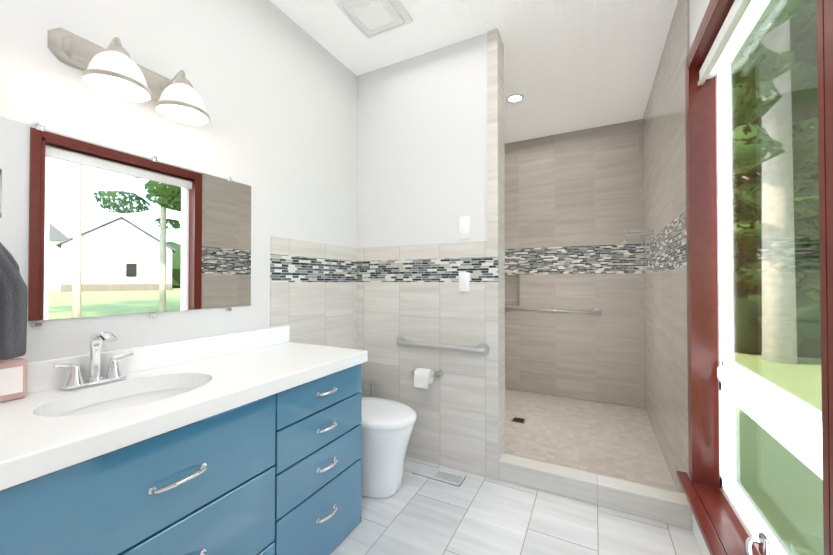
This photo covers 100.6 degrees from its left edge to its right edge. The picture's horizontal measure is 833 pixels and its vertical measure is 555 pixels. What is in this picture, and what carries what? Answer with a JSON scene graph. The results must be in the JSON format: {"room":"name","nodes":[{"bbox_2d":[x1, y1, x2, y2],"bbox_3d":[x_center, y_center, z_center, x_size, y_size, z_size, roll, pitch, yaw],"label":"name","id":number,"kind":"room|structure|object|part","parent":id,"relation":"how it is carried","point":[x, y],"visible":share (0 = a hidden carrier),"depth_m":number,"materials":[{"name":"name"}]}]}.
{"room":"bathroom","nodes":[
{"label":"bathroom","id":0,"kind":"room"},
{"bbox_2d":[0,0,356,362],"bbox_3d":[-0.692,-0.150,2.271,0.125,2.760,4.700,0,-1,27],"label":"wall","id":1,"kind":"structure","parent":0,"point":[275,87],"depth_m":1.64,"materials":[{"name":"white paint"}]},
{"bbox_2d":[0,169,27,359],"bbox_3d":[-1.223,-0.030,0.927,0.156,0.610,0.220,0,-1,27],"label":"towel ring","id":2,"kind":"object","parent":1,"relation":"attached to","point":[13,310],"visible":1,"depth_m":0.97,"materials":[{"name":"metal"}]},
{"bbox_2d":[0,242,27,359],"bbox_3d":[-1.210,0.029,0.920,0.127,0.492,0.220,0,-1,27],"label":"towel","id":3,"kind":"object","parent":2,"relation":"hanging from","point":[13,289],"depth_m":0.97,"materials":[{"name":"grey fabric"}]},
{"bbox_2d":[0,117,250,325],"bbox_3d":[-1.063,-0.168,1.400,0.013,0.654,0.890,0,-1,27],"label":"mirror","id":4,"kind":"object","parent":1,"relation":"attached to","point":[89,229],"visible":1,"depth_m":1.28,"materials":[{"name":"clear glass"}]},
{"bbox_2d":[47,27,209,125],"bbox_3d":[-0.994,-0.739,1.286,0.240,0.198,0.470,0,-1,27],"label":"sconce","id":5,"kind":"object","parent":1,"relation":"attached to","point":[113,70],"visible":1,"depth_m":1.21,"materials":[{"name":"white glass"}]},
{"bbox_2d":[0,325,289,396],"bbox_3d":[-1.035,0.318,1.435,0.019,0.095,1.282,0,-1,27],"label":"backsplash","id":6,"kind":"structure","parent":1,"relation":"attached to","point":[22,377],"depth_m":1.40,"materials":[{"name":"white stone"}]},
{"bbox_2d":[270,236,356,348],"bbox_3d":[-0.627,0.502,2.242,0.010,1.455,0.770,0,-1,27],"label":"tile wainscot","id":7,"kind":"structure","parent":1,"relation":"attached to","point":[313,293],"depth_m":2.20,"materials":[{"name":"grey tile"}]},
{"bbox_2d":[357,33,486,247],"bbox_3d":[0.057,-0.148,2.432,1.060,2.760,0.160,0,-1,27],"label":"wall","id":8,"kind":"structure","parent":0,"point":[421,148],"depth_m":2.35,"materials":[{"name":"white paint"}]},
{"bbox_2d":[357,28,498,480],"bbox_3d":[0.023,-0.149,2.354,1.070,2.760,0.010,0,-1,27],"label":"wall tiles","id":9,"kind":"structure","parent":8,"relation":"attached to","point":[411,293],"depth_m":2.26,"materials":[{"name":"grey tile"}]},
{"bbox_2d":[411,367,443,388],"bbox_3d":[0.055,0.648,2.256,0.214,0.113,0.118,0,-1,27],"label":"paper holder","id":10,"kind":"object","parent":9,"relation":"attached to","point":[423,377],"visible":1,"depth_m":2.21,"materials":[{"name":"silver metal"}]},
{"bbox_2d":[396,336,488,355],"bbox_3d":[0.139,0.445,2.245,0.660,0.080,0.063,0,-1,27],"label":"grab rail","id":11,"kind":"object","parent":9,"relation":"attached to","point":[481,349],"visible":1,"depth_m":2.19,"materials":[{"name":"silver metal"}]},
{"bbox_2d":[459,216,469,238],"bbox_3d":[0.307,-0.319,2.209,0.074,0.145,0.009,0,-1,27],"label":"switch plate","id":12,"kind":"object","parent":8,"relation":"attached to","point":[464,233],"depth_m":2.21,"materials":[{"name":"white plastic"}]},
{"bbox_2d":[459,272,469,291],"bbox_3d":[0.303,0.028,2.197,0.072,0.122,0.009,0,-1,27],"label":"switch plate","id":13,"kind":"object","parent":8,"relation":"attached to","point":[464,277],"depth_m":2.19,"materials":[{"name":"white plastic"}]},
{"bbox_2d":[498,31,504,459],"bbox_3d":[0.535,-0.151,2.192,0.010,2.760,0.170,0,-1,27],"label":"wall tiles","id":14,"kind":"structure","parent":8,"relation":"attached to","point":[501,221],"depth_m":2.19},
{"bbox_2d":[499,453,691,529],"bbox_3d":[0.940,1.169,1.936,0.950,0.115,0.110,0,-1,27],"label":"shower curb","id":15,"kind":"structure","parent":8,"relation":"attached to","point":[656,504],"depth_m":1.87,"materials":[{"name":"tile"}]},
{"bbox_2d":[270,0,677,143],"bbox_3d":[0.262,-1.595,1.797,2.270,0.120,4.700,0,-1,27],"label":"ceiling","id":16,"kind":"structure","parent":0,"point":[572,65],"depth_m":2.28,"materials":[{"name":"white paint"}]},
{"bbox_2d":[334,0,412,38],"bbox_3d":[-0.239,-1.512,1.980,0.330,0.040,0.330,0,-1,27],"label":"ceiling vent","id":17,"kind":"object","parent":16,"relation":"in","point":[369,19],"visible":0.98,"depth_m":1.97,"materials":[{"name":"white plastic"}]},
{"bbox_2d":[506,93,524,103],"bbox_3d":[0.836,-1.519,2.935,0.156,0.007,0.156,0,-1,27],"label":"recessed light","id":18,"kind":"object","parent":16,"relation":"in","point":[515,98],"visible":1,"depth_m":2.93,"materials":[{"name":"white plastic"}]},
{"bbox_2d":[329,389,701,554],"bbox_3d":[0.262,1.285,1.765,2.270,0.120,4.700,0,-1,27],"label":"floor","id":19,"kind":"structure","parent":0,"point":[472,514],"depth_m":1.86,"materials":[{"name":"tile"}]},
{"bbox_2d":[0,361,366,554],"bbox_3d":[-0.786,0.818,1.297,0.582,0.797,1.250,0,-1,27],"label":"bathroom vanity","id":20,"kind":"object","parent":19,"relation":"on","point":[245,443],"depth_m":1.07,"materials":[{"name":"blue paint"}]},
{"bbox_2d":[0,341,367,484],"bbox_3d":[-0.791,0.392,1.309,0.567,0.055,1.282,0,-1,27],"label":"countertop","id":21,"kind":"structure","parent":20,"relation":"on","point":[31,441],"depth_m":1.04,"materials":[{"name":"white stone"}]},
{"bbox_2d":[0,358,26,401],"bbox_3d":[-1.201,0.276,1.010,0.062,0.168,0.084,0,-1,27],"label":"box","id":22,"kind":"object","parent":21,"relation":"on","point":[13,372],"depth_m":1.01,"materials":[{"name":"pink"}]},
{"bbox_2d":[48,331,135,388],"bbox_3d":[-1.061,0.272,1.164,0.138,0.182,0.212,0,-1,27],"label":"faucet","id":23,"kind":"object","parent":21,"relation":"on","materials":[{"name":"silver metal"}]},
{"bbox_2d":[48,381,199,420],"bbox_3d":[-0.897,0.480,1.105,0.353,0.149,0.478,0,-1,27],"label":"sink","id":24,"kind":"object","parent":21,"relation":"in","point":[86,408],"depth_m":1.20,"materials":[{"name":"white ceramic"}]},
{"bbox_2d":[370,381,373,396],"bbox_3d":[-0.314,0.980,2.430,0.096,0.498,0.096,0,-1,27],"label":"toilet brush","id":25,"kind":"object","parent":19,"relation":"on","point":[371,388],"visible":0.25,"depth_m":2.42,"materials":[{"name":"silver metal"}]},
{"bbox_2d":[360,363,416,497],"bbox_3d":[-0.315,0.867,2.089,0.678,0.716,0.394,0,-1,27],"label":"toilet","id":26,"kind":"object","parent":19,"relation":"on","point":[387,426],"visible":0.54,"depth_m":1.91,"materials":[{"name":"white ceramic"}]},
{"bbox_2d":[413,464,465,486],"bbox_3d":[0.139,1.225,2.150,0.315,0.007,0.115,0,-1,27],"label":"floor vent","id":27,"kind":"object","parent":19,"relation":"in","point":[451,478],"visible":1,"depth_m":2.14,"materials":[{"name":"white metal"}]},
{"bbox_2d":[511,417,525,423],"bbox_3d":[0.886,1.240,3.002,0.110,0.004,0.110,0,-1,27],"label":"shower drain","id":28,"kind":"object","parent":19,"relation":"in","point":[519,420],"visible":1,"depth_m":2.99,"materials":[{"name":"black metal"}]},
{"bbox_2d":[689,0,759,553],"bbox_3d":[1.216,-0.161,1.291,0.125,2.760,4.700,0,-1,27],"label":"wall","id":29,"kind":"structure","parent":0,"point":[697,9],"depth_m":1.62,"materials":[{"name":"white paint"}]},
{"bbox_2d":[643,0,690,493],"bbox_3d":[1.764,-0.147,2.506,0.010,2.760,1.768,0,-1,27],"label":"shower wall tile","id":30,"kind":"structure","parent":29,"relation":"attached to","point":[665,278],"depth_m":2.20,"materials":[{"name":"grey tile"}]},
{"bbox_2d":[621,228,652,243],"bbox_3d":[1.797,-0.346,2.822,0.217,0.126,0.059,0,-1,27],"label":"shower head","id":31,"kind":"object","parent":30,"relation":"attached to","point":[625,241],"visible":1,"depth_m":2.83},
{"bbox_2d":[692,513,709,554],"bbox_3d":[0.737,1.156,0.498,0.015,0.110,2.628,0,-1,27],"label":"baseboard","id":32,"kind":"structure","parent":29,"relation":"attached to","point":[701,543],"depth_m":1.51,"materials":[{"name":"white wood"}]},
{"bbox_2d":[677,0,832,554],"bbox_3d":[1.111,-0.002,1.158,0.187,2.180,1.259,0,-1,27],"label":"window","id":33,"kind":"structure","parent":29,"relation":"in","point":[801,430],"depth_m":1.31,"materials":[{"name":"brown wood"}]},
{"bbox_2d":[698,0,760,85],"bbox_3d":[1.131,-0.964,1.158,0.079,0.094,1.061,0,-1,27],"label":"window blind","id":34,"kind":"object","parent":33,"relation":"attached to","point":[740,13],"visible":1,"depth_m":1.35,"materials":[{"name":"white fabric"}]},
{"bbox_3d":[1.121,0.914,1.140,0.060,0.122,0.069,0,-1,27],"label":"handle","id":35,"kind":"part","parent":33,"relation":"part of","materials":[{"name":"silver metal"}]},
{"bbox_3d":[1.170,-0.025,1.128,0.054,1.985,1.069,0,-1,27],"label":"frame","id":36,"kind":"part","parent":33,"relation":"part of","materials":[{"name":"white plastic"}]},
{"bbox_3d":[1.175,-0.029,1.126,0.010,1.902,0.995,0,-1,27],"label":"glass","id":37,"kind":"part","parent":33,"relation":"part of","materials":[{"name":"clear glass"}]},
{"label":"outside","id":38,"kind":"structure","parent":0,"visible":0},
{"bbox_2d":[734,353,823,554],"bbox_3d":[89.789,1.592,-1.265,159.155,0.200,240.000,0,-1,27],"label":"lawn","id":39,"kind":"structure","parent":38,"point":[806,501],"depth_m":2.71,"materials":[{"name":"green plant"}]},
{"bbox_2d":[731,0,818,363],"bbox_3d":[8.052,-7.905,5.883,7.368,18.989,10.704,0,-1,27],"label":"tree","id":40,"kind":"object","parent":39,"relation":"on","point":[765,199],"depth_m":6.35,"materials":[{"name":"beige plant"}]},
{"bbox_2d":[732,0,819,300],"bbox_3d":[10.658,-6.405,11.400,6.983,16.109,6.938,0,-1,27],"label":"tree","id":41,"kind":"object","parent":39,"relation":"on","point":[801,53],"depth_m":9.77,"materials":[{"name":"plant"}]},
{"bbox_2d":[733,0,819,287],"bbox_3d":[14.535,-6.893,14.339,9.815,17.148,9.690,0,-1,27],"label":"tree","id":42,"kind":"object","parent":39,"relation":"on","point":[814,228],"depth_m":12.12,"materials":[{"name":"green plant"}]},
{"bbox_2d":[734,61,818,275],"bbox_3d":[19.360,-6.759,20.255,11.502,17.010,11.901,0,-1,27],"label":"tree","id":43,"kind":"object","parent":39,"relation":"on","point":[752,180],"depth_m":20.18,"materials":[{"name":"green plant"}]},
{"bbox_2d":[733,282,820,357],"bbox_3d":[32.230,-6.498,22.414,180.221,38.593,166.013,0,-1,27],"label":"treeline","id":44,"kind":"object","parent":39,"relation":"on","point":[760,317],"depth_m":7.08,"materials":[{"name":"green plant"}]},
{"bbox_3d":[1.308,-0.133,3.816,2.020,2.760,0.125,0,-1,27],"label":"wall","id":45,"kind":"structure","parent":0,"visible":0},
{"bbox_2d":[504,119,644,407],"bbox_3d":[1.300,-0.133,3.800,2.020,2.760,0.110,0,-1,27],"label":"tiled wall","id":46,"kind":"structure","parent":45,"relation":"attached to","point":[573,204],"depth_m":3.56,"materials":[{"name":"beige tile"}]},
{"bbox_2d":[505,305,601,315],"bbox_3d":[1.391,0.350,3.650,0.995,0.080,0.063,0,-1,27],"label":"grab rail","id":47,"kind":"object","parent":46,"relation":"attached to","point":[596,311],"visible":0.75,"depth_m":3.58,"materials":[{"name":"silver metal"}]}
]}

